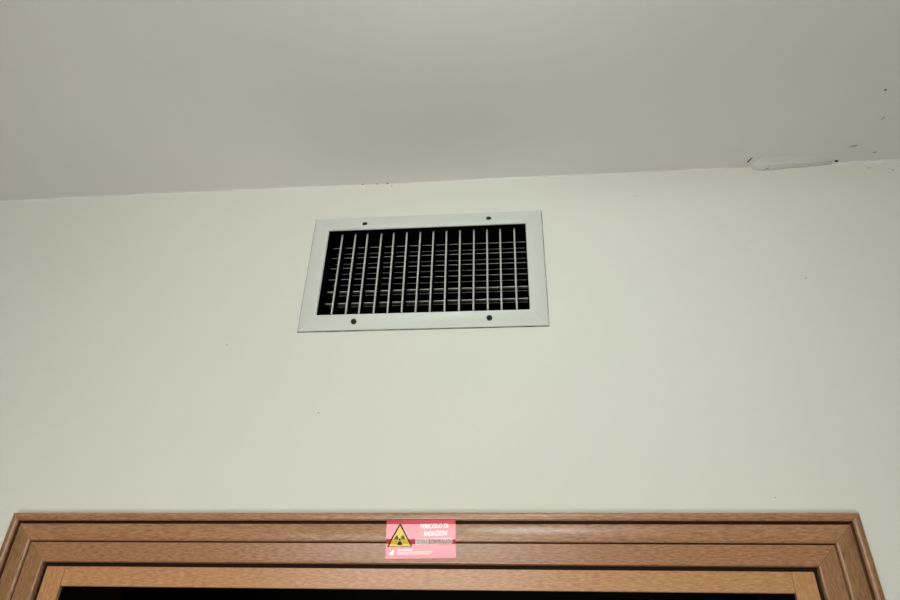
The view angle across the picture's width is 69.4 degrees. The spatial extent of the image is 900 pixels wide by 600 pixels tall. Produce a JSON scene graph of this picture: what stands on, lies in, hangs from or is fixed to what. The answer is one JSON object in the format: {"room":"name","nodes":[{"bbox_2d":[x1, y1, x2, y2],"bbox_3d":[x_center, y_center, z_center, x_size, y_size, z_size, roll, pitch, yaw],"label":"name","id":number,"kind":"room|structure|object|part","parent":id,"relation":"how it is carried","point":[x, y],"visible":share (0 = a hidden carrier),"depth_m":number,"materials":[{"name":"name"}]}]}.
{"room":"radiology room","nodes":[
{"label":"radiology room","id":0,"kind":"room"},
{"bbox_2d":[121,587,258,599],"bbox_3d":[-0.959,1.710,1.324,0.100,2.360,2.060,-2,-32,5],"label":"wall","id":1,"kind":"structure","parent":0,"point":[129,593],"depth_m":2.13,"materials":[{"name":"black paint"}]},
{"bbox_2d":[0,162,899,599],"bbox_3d":[-0.107,0.972,0.394,6.600,2.654,0.141,-2,-32,5],"label":"wall","id":2,"kind":"structure","parent":0,"point":[723,340],"depth_m":0.86,"materials":[{"name":"paint"}]},
{"bbox_2d":[297,210,549,332],"bbox_3d":[-0.024,0.032,1.069,0.350,0.202,0.311,-2,-32,5],"label":"air vent","id":3,"kind":"object","parent":2,"relation":"in","point":[465,270],"visible":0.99,"depth_m":0.98,"materials":[{"name":"white metal"}]},
{"bbox_3d":[-0.031,-0.078,1.036,0.300,0.001,0.016,-2,6,5],"label":"damper blade","id":4,"kind":"part","parent":3,"relation":"part of","materials":[{"name":"grey metal"}]},
{"bbox_3d":[-0.033,0.007,0.983,0.300,0.001,0.016,-2,1,5],"label":"damper blade","id":5,"kind":"part","parent":3,"relation":"part of","materials":[{"name":"grey metal"}]},
{"bbox_3d":[-0.033,-0.010,0.994,0.300,0.001,0.016,-2,2,5],"label":"damper blade","id":6,"kind":"part","parent":3,"relation":"part of","materials":[{"name":"grey metal"}]},
{"bbox_3d":[-0.033,-0.027,1.004,0.300,0.001,0.016,-2,3,5],"label":"damper blade","id":7,"kind":"part","parent":3,"relation":"part of","materials":[{"name":"grey metal"}]},
{"bbox_3d":[-0.032,-0.045,1.016,0.300,0.001,0.016,-2,4,5],"label":"damper blade","id":8,"kind":"part","parent":3,"relation":"part of","materials":[{"name":"grey metal"}]},
{"bbox_3d":[-0.032,-0.061,1.026,0.300,0.001,0.016,-2,5,5],"label":"damper blade","id":9,"kind":"part","parent":3,"relation":"part of","materials":[{"name":"grey metal"}]},
{"bbox_2d":[0,513,885,599],"bbox_3d":[-0.061,1.187,0.245,0.983,2.133,0.154,-2,-32,5],"label":"door frame","id":10,"kind":"structure","parent":2,"relation":"in","point":[44,556],"depth_m":0.73,"materials":[{"name":"brown wood"}]},
{"bbox_3d":[-0.529,1.163,0.227,0.055,2.132,0.014,-2,-32,5],"label":"casing","id":11,"kind":"part","parent":10,"relation":"part of","materials":[{"name":"brown wood"}]},
{"bbox_2d":[385,519,455,558],"bbox_3d":[-0.033,0.270,0.735,0.080,0.043,0.006,-2,-32,5],"label":"warning sticker","id":12,"kind":"object","parent":10,"relation":"attached to","point":[427,538],"visible":1,"depth_m":0.74,"materials":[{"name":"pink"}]},
{"bbox_2d":[397,549,431,554],"bbox_3d":[-0.040,0.283,0.731,0.040,0.006,0.001,-2,-32,5],"label":"print","id":13,"kind":"object","parent":12,"relation":"on","point":[399,551],"depth_m":0.73,"materials":[{"name":"white"}]},
{"bbox_3d":[-0.018,0.273,0.734,0.042,0.006,0.003,-2,-32,5],"label":"text panel","id":14,"kind":"part","parent":12,"relation":"part of","materials":[{"name":"white"}]},
{"bbox_3d":[0.395,1.137,0.146,0.055,2.132,0.014,-2,-32,5],"label":"casing","id":15,"kind":"part","parent":10,"relation":"part of","materials":[{"name":"brown wood"}]},
{"bbox_2d":[0,0,899,200],"bbox_3d":[-0.149,-0.620,0.445,6.800,0.109,1.760,-2,-32,5],"label":"ceiling","id":16,"kind":"structure","parent":0,"point":[99,98],"depth_m":0.88,"materials":[{"name":"paint"}]},
{"bbox_2d":[258,588,727,599],"bbox_3d":[0.124,2.203,2.062,1.900,2.360,0.100,-2,-32,5],"label":"doorway","id":17,"kind":"structure","parent":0,"point":[264,594],"depth_m":2.65,"materials":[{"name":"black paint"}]}
]}

